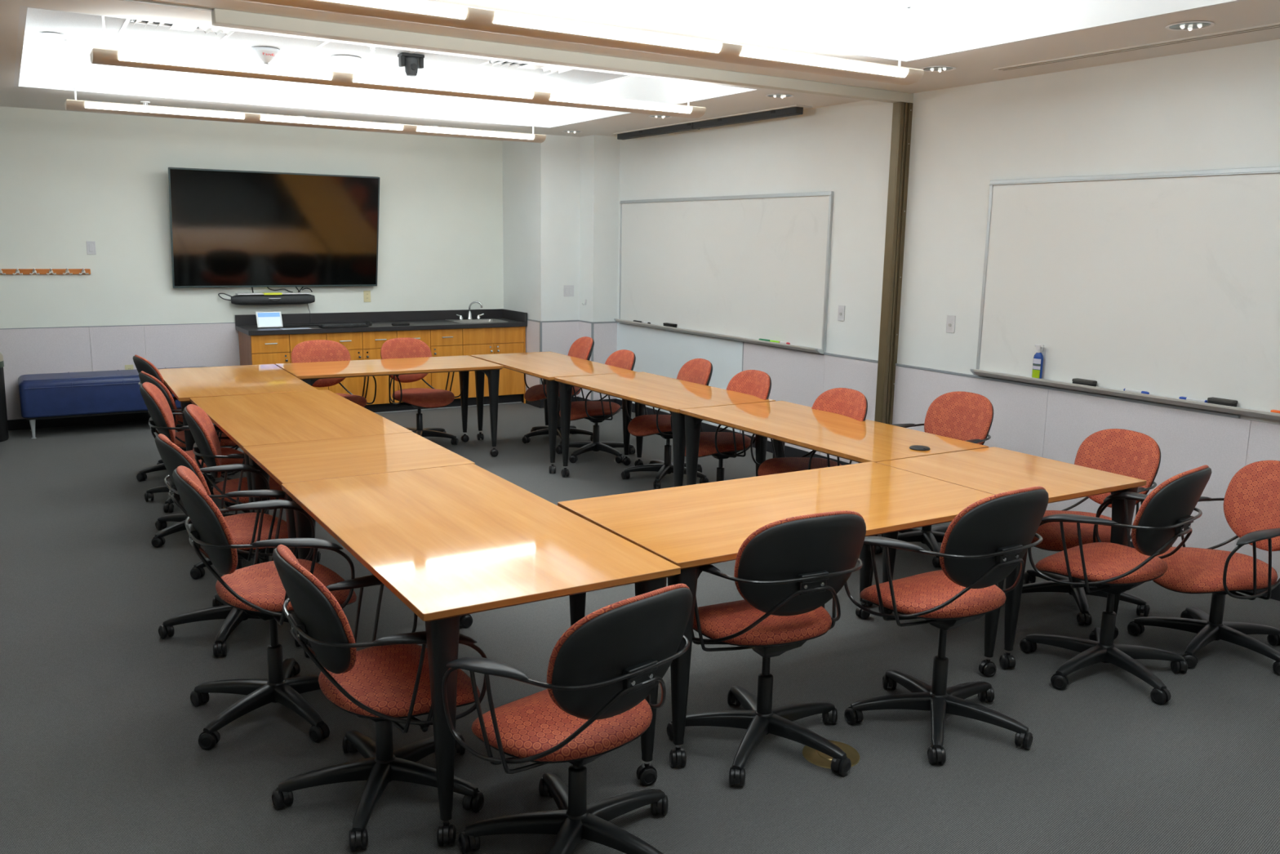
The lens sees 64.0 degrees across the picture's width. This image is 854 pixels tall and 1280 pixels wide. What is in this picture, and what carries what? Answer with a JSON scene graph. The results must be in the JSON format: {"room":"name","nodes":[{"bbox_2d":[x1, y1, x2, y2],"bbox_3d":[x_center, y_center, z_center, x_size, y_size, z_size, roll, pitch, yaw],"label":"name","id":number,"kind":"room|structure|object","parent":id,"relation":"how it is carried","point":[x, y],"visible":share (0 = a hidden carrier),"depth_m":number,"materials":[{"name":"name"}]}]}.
{"room":"conference room","nodes":[
{"label":"conference room","id":0,"kind":"room"},
{"bbox_2d":[0,106,503,420],"bbox_3d":[-4.622,-1.604,9.243,7.300,3.132,0.134,-5,12,-31],"label":"wall","id":1,"kind":"structure","parent":0,"point":[68,180],"depth_m":9.33,"materials":[{"name":"beige paint"}]},
{"bbox_2d":[0,267,90,275],"bbox_3d":[-5.496,-1.313,8.648,1.520,0.062,0.073,-5,12,-31],"label":"rail","id":2,"kind":"object","parent":1,"relation":"attached to","point":[2,271],"visible":1,"depth_m":8.87,"materials":[{"name":"orange wood"}]},
{"bbox_2d":[7,412,151,430],"bbox_3d":[-4.571,-0.103,9.489,7.200,0.092,0.022,-5,12,-31],"label":"baseboard","id":3,"kind":"structure","parent":1,"relation":"attached to","point":[22,424],"depth_m":9.20,"materials":[{"name":"rubber"}]},
{"bbox_2d":[86,240,96,254],"bbox_3d":[-4.843,-1.581,9.040,0.070,0.115,0.010,-5,12,-31],"label":"light switch","id":4,"kind":"object","parent":1,"relation":"attached to","point":[91,245],"visible":1,"depth_m":9.04,"materials":[{"name":"white plastic"}]},
{"bbox_2d":[124,364,133,369],"bbox_3d":[-4.659,-0.510,9.348,0.070,0.115,0.010,-5,12,-31],"label":"wall outlet","id":5,"kind":"object","parent":1,"relation":"attached to","point":[126,366],"visible":0.42,"depth_m":9.34,"materials":[{"name":"beige plastic"}]},
{"bbox_2d":[231,292,315,305],"bbox_3d":[-3.522,-1.232,9.837,0.770,0.110,0.166,-5,12,-31],"label":"soundbar","id":6,"kind":"object","parent":1,"relation":"attached to","point":[286,298],"visible":1,"depth_m":9.78,"materials":[{"name":"black plastic"}]},
{"bbox_2d":[217,293,231,300],"bbox_3d":[-3.893,-1.222,9.625,0.132,0.076,0.020,-2,11,-17],"label":"cable","id":7,"kind":"object","parent":6,"relation":"attached to","point":[219,293],"visible":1,"depth_m":9.62,"materials":[{"name":"black plastic"}]},
{"bbox_2d":[262,292,282,294],"bbox_3d":[-3.515,-1.274,9.791,0.166,0.017,0.076,-5,12,-31],"label":"sticky note","id":8,"kind":"object","parent":6,"relation":"on","point":[264,293],"visible":1,"depth_m":9.78,"materials":[{"name":"yellow paper"}]},
{"bbox_2d":[235,292,311,294],"bbox_3d":[-3.516,-1.280,9.829,0.670,0.011,0.130,-5,12,-31],"label":"shelf","id":9,"kind":"object","parent":6,"relation":"attached to","point":[283,293],"depth_m":9.86,"materials":[{"name":"white"}]},
{"bbox_2d":[168,167,379,288],"bbox_3d":[-3.421,-1.862,9.711,1.894,1.067,0.264,-5,12,-31],"label":"television","id":10,"kind":"object","parent":1,"relation":"attached to","point":[229,228],"visible":1,"depth_m":9.64,"materials":[{"name":"black"}]},
{"bbox_2d":[266,287,293,292],"bbox_3d":[-3.487,-1.365,9.891,0.257,0.138,0.020,-5,12,-31],"label":"cable","id":11,"kind":"object","parent":10,"relation":"attached to","point":[267,287],"visible":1,"depth_m":9.90,"materials":[{"name":"black plastic"}]},
{"bbox_2d":[363,290,370,302],"bbox_3d":[-2.765,-1.325,10.384,0.070,0.115,0.010,-5,12,-31],"label":"wall outlet","id":12,"kind":"object","parent":1,"relation":"attached to","point":[366,293],"visible":1,"depth_m":10.38,"materials":[{"name":"beige plastic"}]},
{"bbox_2d":[502,133,743,432],"bbox_3d":[-0.273,-1.658,9.929,0.867,3.132,3.502,-5,12,-31],"label":"wall","id":13,"kind":"structure","parent":0,"point":[561,193],"depth_m":10.42,"materials":[{"name":"paint"}]},
{"bbox_2d":[521,394,615,408],"bbox_3d":[-0.989,-0.284,10.798,1.412,0.092,0.487,6,12,27],"label":"baseboard","id":14,"kind":"structure","parent":13,"relation":"attached to","point":[540,404],"depth_m":10.65,"materials":[{"name":"rubber"}]},
{"bbox_2d":[564,284,573,296],"bbox_3d":[-0.730,-1.398,10.526,0.115,0.115,0.010,-5,12,-31],"label":"light switch","id":15,"kind":"object","parent":13,"relation":"attached to","point":[568,289],"visible":1,"depth_m":10.52,"materials":[{"name":"white plastic"}]},
{"bbox_2d":[0,401,1279,853],"bbox_3d":[-1.096,0.958,4.613,8.132,0.120,12.360,-5,12,-31],"label":"floor","id":16,"kind":"structure","parent":0,"point":[100,726],"depth_m":3.72,"materials":[{"name":"carpet"}]},
{"bbox_2d":[0,351,8,441],"bbox_3d":[-5.443,-0.275,8.413,0.414,0.790,0.414,-5,12,-31],"label":"waste bin","id":17,"kind":"object","parent":16,"relation":"on","point":[4,435],"visible":1,"depth_m":8.44,"materials":[{"name":"black"}]},
{"bbox_2d":[17,366,205,439],"bbox_3d":[-4.593,-0.237,9.088,1.550,0.500,0.537,-5,12,-31],"label":"bench","id":18,"kind":"object","parent":16,"relation":"on","point":[83,393],"visible":0.55,"depth_m":8.71,"materials":[{"name":"blue fabric"}]},
{"bbox_2d":[133,354,235,481],"bbox_3d":[-3.282,-0.085,7.316,0.635,0.880,0.663,-7,13,-36],"label":"chair","id":19,"kind":"object","parent":16,"relation":"on","point":[141,364],"visible":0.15,"depth_m":7.10,"materials":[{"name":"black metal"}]},
{"bbox_2d":[138,370,239,512],"bbox_3d":[-2.869,0.053,6.656,0.635,0.862,0.667,-7,13,-37],"label":"chair","id":20,"kind":"object","parent":16,"relation":"on","point":[180,441],"visible":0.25,"depth_m":6.43,"materials":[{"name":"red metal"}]},
{"bbox_2d":[139,382,245,547],"bbox_3d":[-2.503,0.180,5.907,0.632,0.896,0.662,-3,11,-20],"label":"chair","id":21,"kind":"object","parent":16,"relation":"on","point":[162,419],"visible":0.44,"depth_m":5.73,"materials":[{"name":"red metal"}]},
{"bbox_2d":[155,433,288,657],"bbox_3d":[-1.770,0.456,4.477,0.642,0.892,0.671,-6,13,-34],"label":"chair","id":22,"kind":"object","parent":16,"relation":"on","point":[243,527],"visible":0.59,"depth_m":4.38,"materials":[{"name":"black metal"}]},
{"bbox_2d":[157,364,318,450],"bbox_3d":[-2.829,0.028,7.156,0.835,0.734,1.500,-5,12,-29],"label":"table","id":23,"kind":"object","parent":16,"relation":"on","point":[184,384],"visible":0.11,"depth_m":6.94,"materials":[{"name":"brown wood"}]},
{"bbox_2d":[183,404,320,579],"bbox_3d":[-2.024,0.306,5.359,0.642,0.860,0.669,-3,11,-21],"label":"chair","id":24,"kind":"object","parent":16,"relation":"on","point":[206,445],"visible":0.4,"depth_m":5.18,"materials":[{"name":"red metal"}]},
{"bbox_2d":[172,465,356,750],"bbox_3d":[-1.310,0.585,3.697,0.657,0.937,0.685,-5,12,-30],"label":"chair","id":25,"kind":"object","parent":16,"relation":"on","point":[256,589],"visible":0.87,"depth_m":3.58,"materials":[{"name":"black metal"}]},
{"bbox_2d":[238,331,328,390],"bbox_3d":[-3.389,-0.503,9.765,0.680,0.817,0.614,-5,12,-31],"label":"base cabinet","id":26,"kind":"object","parent":16,"relation":"on","point":[258,349],"visible":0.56,"depth_m":9.44,"materials":[{"name":"brown wood"}]},
{"bbox_2d":[190,389,412,564],"bbox_3d":[-1.965,0.285,5.837,0.836,0.734,1.652,-5,12,-31],"label":"table","id":27,"kind":"object","parent":16,"relation":"on","point":[272,418],"visible":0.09,"depth_m":5.62,"materials":[{"name":"brown wood"}]},
{"bbox_2d":[291,339,376,407],"bbox_3d":[-2.480,-0.233,8.202,0.672,0.878,0.650,-6,13,-35],"label":"chair","id":28,"kind":"object","parent":16,"relation":"on","point":[317,350],"visible":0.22,"depth_m":8.29,"materials":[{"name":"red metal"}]},
{"bbox_2d":[243,431,475,646],"bbox_3d":[-1.317,0.488,4.790,0.836,0.734,0.830,-5,12,-31],"label":"table","id":29,"kind":"object","parent":16,"relation":"on","point":[326,459],"visible":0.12,"depth_m":4.68,"materials":[{"name":"brown wood"}]},
{"bbox_2d":[326,330,398,413],"bbox_3d":[-2.809,-0.557,10.115,0.680,0.817,0.614,-5,12,-31],"label":"base cabinet","id":30,"kind":"object","parent":16,"relation":"on","point":[361,345],"visible":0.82,"depth_m":9.89,"materials":[{"name":"brown wood"}]},
{"bbox_2d":[271,544,487,851],"bbox_3d":[-0.803,0.747,3.169,0.643,0.824,0.672,-6,12,-32],"label":"chair","id":31,"kind":"object","parent":16,"relation":"on","point":[386,682],"visible":0.86,"depth_m":3.07,"materials":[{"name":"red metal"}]},
{"bbox_2d":[275,355,502,457],"bbox_3d":[-1.958,-0.125,8.068,1.575,0.734,0.785,-5,12,-29],"label":"table","id":32,"kind":"object","parent":16,"relation":"on","point":[309,373],"visible":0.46,"depth_m":8.02,"materials":[{"name":"brown wood"}]},
{"bbox_2d":[380,337,463,444],"bbox_3d":[-1.882,-0.297,8.630,0.684,0.871,0.654,-9,14,-43],"label":"chair","id":33,"kind":"object","parent":16,"relation":"on","point":[419,398],"visible":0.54,"depth_m":8.63,"materials":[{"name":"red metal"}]},
{"bbox_2d":[396,328,462,412],"bbox_3d":[-2.229,-0.612,10.466,0.680,0.817,0.614,-5,12,-31],"label":"base cabinet","id":34,"kind":"object","parent":16,"relation":"on","point":[441,342],"visible":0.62,"depth_m":10.27,"materials":[{"name":"brown wood"}]},
{"bbox_2d":[281,463,680,845],"bbox_3d":[-0.669,0.694,3.729,0.832,0.734,1.674,-5,12,-31],"label":"table","id":35,"kind":"object","parent":16,"relation":"on","point":[453,543],"visible":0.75,"depth_m":3.32,"materials":[{"name":"brown wood"}]},
{"bbox_2d":[462,326,525,406],"bbox_3d":[-1.645,-0.668,10.823,0.694,0.817,0.607,-5,12,-31],"label":"base cabinet","id":36,"kind":"object","parent":16,"relation":"on","point":[507,340],"depth_m":10.61,"materials":[{"name":"brown wood"}]},
{"bbox_2d":[235,308,527,335],"bbox_3d":[-2.515,-1.058,10.210,2.764,0.140,0.621,-5,12,-31],"label":"countertop","id":37,"kind":"structure","parent":36,"relation":"on","point":[246,324],"depth_m":10.28,"materials":[{"name":"black stone"}]},
{"bbox_2d":[255,311,283,328],"bbox_3d":[-3.474,-1.005,9.591,0.230,0.147,0.103,-5,12,-31],"label":"tablet","id":38,"kind":"object","parent":37,"relation":"on","point":[264,319],"visible":1,"depth_m":9.57,"materials":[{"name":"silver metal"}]},
{"bbox_2d":[280,327,311,329],"bbox_3d":[-3.200,-0.915,9.529,0.260,0.002,0.110,-6,13,-35],"label":"paper sheet","id":39,"kind":"object","parent":37,"relation":"on","point":[300,327],"visible":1,"depth_m":9.52,"materials":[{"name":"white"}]},
{"bbox_2d":[283,324,319,326],"bbox_3d":[-3.241,-0.968,9.793,0.431,0.009,0.120,-2,11,-17],"label":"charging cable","id":40,"kind":"object","parent":37,"relation":"on","point":[300,325],"visible":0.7,"depth_m":9.80,"materials":[{"name":"black plastic"}]},
{"bbox_2d":[318,323,368,328],"bbox_3d":[-2.833,-0.968,9.796,0.440,0.022,0.140,-5,12,-31],"label":"keyboard","id":41,"kind":"object","parent":37,"relation":"on","point":[329,326],"visible":1,"depth_m":9.75,"materials":[{"name":"black plastic"}]},
{"bbox_2d":[365,320,372,325],"bbox_3d":[-2.655,-1.016,10.028,0.066,0.038,0.110,-1,11,-11],"label":"computer mouse","id":42,"kind":"object","parent":37,"relation":"on","point":[368,322],"visible":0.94,"depth_m":9.99,"materials":[{"name":"black plastic"}]},
{"bbox_2d":[391,322,409,325],"bbox_3d":[-2.354,-1.012,10.073,0.170,0.022,0.050,-5,12,-28],"label":"remote control","id":43,"kind":"object","parent":37,"relation":"on","point":[399,323],"visible":1,"depth_m":10.05,"materials":[{"name":"black plastic"}]},
{"bbox_2d":[455,301,484,319],"bbox_3d":[-1.807,-1.242,10.880,0.301,0.192,0.117,-2,11,-14],"label":"faucet","id":44,"kind":"object","parent":37,"relation":"on","point":[469,314],"visible":1,"depth_m":10.87,"materials":[{"name":"silver metal"}]},
{"bbox_2d":[445,318,507,323],"bbox_3d":[-1.707,-1.094,10.735,0.530,0.046,0.460,-5,12,-31],"label":"sink","id":45,"kind":"object","parent":37,"relation":"in","point":[473,320],"visible":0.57,"depth_m":10.81,"materials":[{"name":"metal"}]},
{"bbox_2d":[470,351,637,473],"bbox_3d":[-0.737,-0.157,8.351,0.755,0.734,1.545,-5,12,-30],"label":"table","id":46,"kind":"object","parent":16,"relation":"on","point":[547,366],"visible":0.82,"depth_m":8.00,"materials":[{"name":"brown wood"}]},
{"bbox_2d":[521,336,594,444],"bbox_3d":[-0.715,-0.323,8.825,0.647,0.888,0.670,-3,11,-22],"label":"chair","id":47,"kind":"object","parent":16,"relation":"on","point":[582,348],"visible":0.43,"depth_m":8.82,"materials":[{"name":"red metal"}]},
{"bbox_2d":[441,583,692,853],"bbox_3d":[-0.167,0.800,2.877,0.673,0.846,0.647,-9,14,-43],"label":"chair","id":48,"kind":"object","parent":16,"relation":"on","point":[602,671],"visible":1,"depth_m":2.73,"materials":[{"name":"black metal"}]},
{"bbox_2d":[555,349,635,462],"bbox_3d":[-0.331,-0.183,8.213,0.630,0.846,0.665,-4,12,-25],"label":"chair","id":49,"kind":"object","parent":16,"relation":"on","point":[597,411],"visible":0.63,"depth_m":8.16,"materials":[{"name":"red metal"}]},
{"bbox_2d":[555,371,775,486],"bbox_3d":[0.118,0.096,7.052,0.765,0.734,1.570,-6,12,-32],"label":"table","id":50,"kind":"object","parent":16,"relation":"on","point":[672,395],"visible":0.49,"depth_m":6.85,"materials":[{"name":"brown wood"}]},
{"bbox_2d":[621,358,712,488],"bbox_3d":[0.211,-0.049,7.456,0.644,0.874,0.673,-3,11,-22],"label":"chair","id":51,"kind":"object","parent":16,"relation":"on","point":[699,371],"visible":0.59,"depth_m":7.45,"materials":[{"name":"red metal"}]},
{"bbox_2d":[670,369,771,485],"bbox_3d":[0.516,0.083,6.735,0.635,0.884,0.663,-4,12,-26],"label":"chair","id":52,"kind":"object","parent":16,"relation":"on","point":[721,445],"visible":0.3,"depth_m":6.69,"materials":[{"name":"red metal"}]},
{"bbox_2d":[666,510,866,786],"bbox_3d":[0.438,0.663,3.526,0.672,0.900,0.650,-4,12,-25],"label":"chair","id":53,"kind":"object","parent":16,"relation":"on","point":[786,571],"visible":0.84,"depth_m":3.34,"materials":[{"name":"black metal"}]},
{"bbox_2d":[557,461,1004,767],"bbox_3d":[0.592,0.655,4.056,1.628,0.734,0.852,-5,12,-30],"label":"table","id":54,"kind":"object","parent":16,"relation":"on","point":[691,527],"visible":0.62,"depth_m":3.91,"materials":[{"name":"brown wood"}]},
{"bbox_2d":[750,387,867,475],"bbox_3d":[0.998,0.229,6.008,0.652,0.878,0.673,-4,12,-26],"label":"chair","id":55,"kind":"object","parent":16,"relation":"on","point":[852,403],"visible":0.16,"depth_m":6.04,"materials":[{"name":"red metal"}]},
{"bbox_2d":[802,740,860,768],"bbox_3d":[0.657,1.123,3.522,0.196,0.008,0.196,-5,12,-31],"label":"floor outlet","id":56,"kind":"object","parent":16,"relation":"on","point":[819,758],"visible":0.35,"depth_m":3.50,"materials":[{"name":"gold metal"}]},
{"bbox_2d":[680,400,988,606],"bbox_3d":[0.992,0.357,5.713,0.785,0.734,1.640,-5,12,-31],"label":"table","id":57,"kind":"object","parent":16,"relation":"on","point":[835,434],"visible":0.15,"depth_m":5.57,"materials":[{"name":"brown wood"}]},
{"bbox_2d":[909,444,930,450],"bbox_3d":[1.385,0.103,5.070,0.100,0.011,0.100,-5,12,-31],"label":"cable grommet","id":58,"kind":"object","parent":57,"relation":"on","point":[917,447],"visible":1,"depth_m":5.05,"materials":[{"name":"black plastic"}]},
{"bbox_2d":[875,391,993,567],"bbox_3d":[1.637,0.267,5.807,0.642,0.896,0.671,-5,12,-28],"label":"chair","id":59,"kind":"object","parent":16,"relation":"on","point":[967,416],"visible":0.37,"depth_m":5.83,"materials":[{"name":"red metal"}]},
{"bbox_2d":[844,486,1048,764],"bbox_3d":[1.097,0.623,3.693,0.672,0.942,0.651,-6,12,-33],"label":"chair","id":60,"kind":"object","parent":16,"relation":"on","point":[985,542],"visible":0.99,"depth_m":3.53,"materials":[{"name":"plastic"}]},
{"bbox_2d":[876,446,1146,668],"bbox_3d":[1.646,0.559,4.673,0.806,0.734,0.826,-5,12,-31],"label":"table","id":61,"kind":"object","parent":16,"relation":"on","point":[993,470],"visible":0.43,"depth_m":4.51,"materials":[{"name":"brown wood"}]},
{"bbox_2d":[1020,428,1160,625],"bbox_3d":[2.150,0.451,4.992,0.644,0.846,0.673,-3,11,-21],"label":"chair","id":62,"kind":"object","parent":16,"relation":"on","point":[1130,453],"visible":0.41,"depth_m":4.95,"materials":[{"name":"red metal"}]},
{"bbox_2d":[1019,464,1211,704],"bbox_3d":[1.924,0.562,4.182,0.668,0.912,0.649,-8,14,-41],"label":"chair","id":63,"kind":"object","parent":16,"relation":"on","point":[1163,515],"visible":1,"depth_m":4.05,"materials":[{"name":"black metal"}]},
{"bbox_2d":[1127,460,1279,675],"bbox_3d":[2.556,0.568,4.449,0.628,0.827,0.668,0,10,-7],"label":"chair","id":64,"kind":"object","parent":16,"relation":"on","point":[1251,500],"visible":0.83,"depth_m":4.45,"materials":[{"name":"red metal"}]},
{"bbox_2d":[0,0,1279,140],"bbox_3d":[-1.039,-1.954,4.084,8.152,0.338,12.360,-5,12,-31],"label":"ceiling","id":65,"kind":"structure","parent":0,"point":[975,37],"depth_m":5.80,"materials":[{"name":"paint"}]},
{"bbox_2d":[42,32,66,39],"bbox_3d":[-3.924,-2.619,6.862,0.140,0.020,0.140,-5,12,-31],"label":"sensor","id":66,"kind":"object","parent":65,"relation":"attached to","point":[51,35],"visible":1,"depth_m":6.82,"materials":[{"name":"white plastic"}]},
{"bbox_2d":[140,101,150,105],"bbox_3d":[-3.894,-2.539,8.066,0.072,0.044,0.072,-5,12,-31],"label":"sprinkler","id":67,"kind":"object","parent":65,"relation":"attached to","point":[143,102],"visible":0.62,"depth_m":8.05,"materials":[{"name":"white metal"}]},
{"bbox_2d":[129,18,234,36],"bbox_3d":[-2.768,-2.482,6.271,0.580,0.037,0.580,-5,12,-31],"label":"ceiling vent","id":68,"kind":"object","parent":65,"relation":"in","point":[172,26],"visible":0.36,"depth_m":6.44,"materials":[{"name":"white metal"}]},
{"bbox_2d":[250,46,280,64],"bbox_3d":[-2.664,-2.629,7.298,0.200,0.115,0.200,-5,12,-31],"label":"fire alarm strobe","id":69,"kind":"object","parent":65,"relation":"attached to","point":[266,55],"visible":0.97,"depth_m":7.24,"materials":[{"name":"white plastic"}]},
{"bbox_2d":[64,39,546,142],"bbox_3d":[-2.434,-2.588,8.046,3.666,0.469,0.214,-5,12,-31],"label":"pendant light","id":70,"kind":"object","parent":65,"relation":"hanging from","point":[75,104],"visible":0.99,"depth_m":7.83,"materials":[{"name":"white metal"}]},
{"bbox_2d":[330,55,360,61],"bbox_3d":[-2.177,-2.728,7.582,0.220,0.008,0.220,-5,12,-31],"label":"ceiling speaker","id":71,"kind":"object","parent":65,"relation":"attached to","point":[344,58],"visible":1,"depth_m":7.57,"materials":[{"name":"white plastic"}]},
{"bbox_2d":[332,56,359,60],"bbox_3d":[-2.177,-2.727,7.582,0.188,0.002,0.188,-5,12,-31],"label":"grille","id":72,"kind":"object","parent":71,"relation":"attached to","point":[339,58],"depth_m":7.57,"materials":[{"name":"metal"}]},
{"bbox_2d":[367,45,377,52],"bbox_3d":[-1.846,-2.610,7.071,0.072,0.044,0.072,-5,12,-31],"label":"sprinkler","id":73,"kind":"object","parent":65,"relation":"attached to","point":[372,50],"visible":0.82,"depth_m":7.07,"materials":[{"name":"white metal"}]},
{"bbox_2d":[89,15,706,118],"bbox_3d":[-1.169,-2.195,6.021,3.666,0.469,0.214,-5,12,-31],"label":"pendant light","id":74,"kind":"object","parent":65,"relation":"hanging from","point":[98,55],"visible":0.91,"depth_m":5.77,"materials":[{"name":"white metal"}]},
{"bbox_2d":[397,52,424,76],"bbox_3d":[-1.652,-2.618,7.408,0.170,0.145,0.115,-5,12,-31],"label":"ceiling camera","id":75,"kind":"object","parent":65,"relation":"attached to","point":[411,62],"visible":1,"depth_m":7.38,"materials":[{"name":"black plastic"}]},
{"bbox_2d":[121,0,913,102],"bbox_3d":[-1.555,-1.913,4.925,7.932,0.064,0.085,-5,12,-31],"label":"ceiling beam","id":76,"kind":"structure","parent":65,"relation":"attached to","point":[220,17],"depth_m":5.43,"materials":[{"name":"paint"}]},
{"bbox_2d":[488,59,574,73],"bbox_3d":[-0.723,-2.679,7.530,0.580,0.037,0.580,-5,12,-31],"label":"ceiling vent","id":77,"kind":"object","parent":65,"relation":"in","point":[522,65],"visible":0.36,"depth_m":7.68,"materials":[{"name":"white metal"}]},
{"bbox_2d":[561,130,582,133],"bbox_3d":[-0.648,-2.813,9.771,0.200,0.021,0.200,-5,12,-31],"label":"recessed light","id":78,"kind":"object","parent":65,"relation":"in","point":[568,131],"visible":1,"depth_m":9.77,"materials":[{"name":"white"}]},
{"bbox_2d":[239,0,924,84],"bbox_3d":[-0.152,-1.877,4.381,3.666,0.469,0.214,-5,12,-31],"label":"pendant light","id":79,"kind":"object","parent":65,"relation":"hanging from","point":[420,11],"visible":1,"depth_m":4.33,"materials":[{"name":"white metal"}]},
{"bbox_2d":[648,115,672,118],"bbox_3d":[0.168,-2.555,8.442,0.200,0.021,0.200,-5,12,-31],"label":"recessed light","id":80,"kind":"object","parent":65,"relation":"in","point":[650,116],"visible":0.8,"depth_m":8.44,"materials":[{"name":"white"}]},
{"bbox_2d":[613,104,812,139],"bbox_3d":[0.515,-2.588,8.784,0.150,0.062,2.720,-5,12,-31],"label":"screen housing","id":81,"kind":"object","parent":65,"relation":"attached to","point":[796,109],"visible":1,"depth_m":8.49,"materials":[{"name":"paint"}]},
{"bbox_2d":[765,93,794,98],"bbox_3d":[0.973,-2.301,7.130,0.200,0.021,0.200,-5,12,-31],"label":"recessed light","id":82,"kind":"object","parent":65,"relation":"in","point":[771,95],"visible":1,"depth_m":7.13,"materials":[{"name":"white"}]},
{"bbox_2d":[920,65,955,72],"bbox_3d":[1.723,-2.067,5.924,0.200,0.021,0.200,-5,12,-31],"label":"recessed light","id":83,"kind":"object","parent":65,"relation":"in","point":[930,68],"visible":0.99,"depth_m":5.92,"materials":[{"name":"white"}]},
{"bbox_2d":[993,22,1279,71],"bbox_3d":[2.756,-1.853,4.830,0.090,0.008,2.620,-5,12,-31],"label":"ceiling vent","id":84,"kind":"object","parent":65,"relation":"in","point":[1275,25],"visible":1,"depth_m":5.14,"materials":[{"name":"metal"}]},
{"bbox_2d":[1165,21,1214,31],"bbox_3d":[2.505,-1.823,4.668,0.200,0.021,0.200,-5,12,-31],"label":"recessed light","id":85,"kind":"object","parent":65,"relation":"in","point":[1190,25],"visible":1,"depth_m":4.66,"materials":[{"name":"white metal"}]},
{"bbox_2d":[616,39,1279,581],"bbox_3d":[2.703,-0.857,5.838,0.136,3.132,11.040,-5,12,-31],"label":"wall","id":86,"kind":"structure","parent":0,"point":[1215,108],"depth_m":6.65,"materials":[{"name":"paint"}]},
{"bbox_2d":[613,191,833,354],"bbox_3d":[0.591,-1.412,9.065,0.083,1.226,3.120,-5,12,-31],"label":"whiteboard","id":87,"kind":"object","parent":86,"relation":"attached to","point":[748,268],"visible":1,"depth_m":8.79,"materials":[{"name":"ceramic"}]},
{"bbox_2d":[662,322,676,327],"bbox_3d":[0.283,-0.957,9.636,0.048,0.034,0.174,-5,12,-31],"label":"eraser","id":88,"kind":"object","parent":87,"relation":"on","point":[667,324],"visible":1,"depth_m":9.61,"materials":[{"name":"black"}]},
{"bbox_2d":[615,318,819,353],"bbox_3d":[0.582,-0.833,9.172,0.082,0.048,3.060,-5,12,-31],"label":"marker tray","id":89,"kind":"object","parent":87,"relation":"on","point":[795,344],"depth_m":8.89,"materials":[{"name":"silver metal"}]},
{"bbox_2d":[837,305,844,320],"bbox_3d":[1.510,-0.855,7.698,0.015,0.115,0.070,-5,12,-31],"label":"light switch","id":90,"kind":"object","parent":86,"relation":"attached to","point":[841,315],"visible":1,"depth_m":7.69,"materials":[{"name":"white plastic"}]},
{"bbox_2d":[874,102,912,424],"bbox_3d":[1.762,-0.884,7.183,0.110,2.668,0.081,-5,12,-31],"label":"column","id":91,"kind":"structure","parent":86,"relation":"attached to","point":[902,113],"depth_m":7.10,"materials":[{"name":"brown metal"}]},
{"bbox_2d":[615,398,1279,600],"bbox_3d":[2.598,0.635,6.122,0.022,0.092,10.940,-5,12,-31],"label":"baseboard","id":92,"kind":"structure","parent":86,"relation":"attached to","point":[789,451],"depth_m":8.34,"materials":[{"name":"rubber"}]},
{"bbox_2d":[946,315,955,333],"bbox_3d":[2.062,-0.684,6.809,0.015,0.115,0.070,-5,12,-31],"label":"light switch","id":93,"kind":"object","parent":86,"relation":"attached to","point":[950,325],"visible":1,"depth_m":6.80,"materials":[{"name":"white plastic"}]},
{"bbox_2d":[969,166,1279,420],"bbox_3d":[2.964,-0.691,5.249,0.083,1.232,3.047,-5,12,-31],"label":"whiteboard","id":94,"kind":"object","parent":86,"relation":"attached to","point":[1166,286],"visible":0.99,"depth_m":5.63,"materials":[{"name":"ceramic"}]},
{"bbox_2d":[1031,343,1044,378],"bbox_3d":[2.412,-0.396,6.205,0.042,0.207,0.064,-5,12,-31],"label":"spray bottle","id":95,"kind":"object","parent":94,"relation":"on","point":[1037,362],"visible":0.99,"depth_m":6.19,"materials":[{"name":"blue plastic"}]},
{"bbox_2d":[1071,377,1097,386],"bbox_3d":[2.579,-0.258,5.945,0.048,0.034,0.134,-5,12,-31],"label":"eraser","id":96,"kind":"object","parent":94,"relation":"on","point":[1077,380],"visible":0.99,"depth_m":5.92,"materials":[{"name":"black"}]},
{"bbox_2d":[973,368,1279,420],"bbox_3d":[2.955,-0.109,5.356,0.082,0.048,2.987,-5,12,-31],"label":"marker tray","id":97,"kind":"object","parent":94,"relation":"on","point":[1244,408],"depth_m":5.67,"materials":[{"name":"silver metal"}]},
{"bbox_2d":[1123,388,1149,394],"bbox_3d":[2.748,-0.196,5.670,0.018,0.017,0.144,-5,12,-31],"label":"marker","id":98,"kind":"object","parent":94,"relation":"on","point":[1124,389],"visible":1,"depth_m":5.66,"materials":[{"name":"white plastic"}]},
{"bbox_2d":[1178,396,1207,402],"bbox_3d":[2.916,-0.143,5.401,0.018,0.017,0.146,-5,12,-31],"label":"marker","id":99,"kind":"object","parent":94,"relation":"on","point":[1180,397],"visible":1,"depth_m":5.39,"materials":[{"name":"white plastic"}]},
{"bbox_2d":[1207,396,1237,406],"bbox_3d":[2.997,-0.127,5.273,0.048,0.034,0.134,-5,12,-31],"label":"eraser","id":100,"kind":"object","parent":94,"relation":"on","point":[1219,401],"visible":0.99,"depth_m":5.25,"materials":[{"name":"black"}]},
{"bbox_2d":[1270,409,1279,413],"bbox_3d":[3.160,-0.067,5.009,0.018,0.017,0.141,-5,12,-31],"label":"marker","id":101,"kind":"object","parent":94,"relation":"on","point":[1271,411],"visible":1,"depth_m":5.04,"materials":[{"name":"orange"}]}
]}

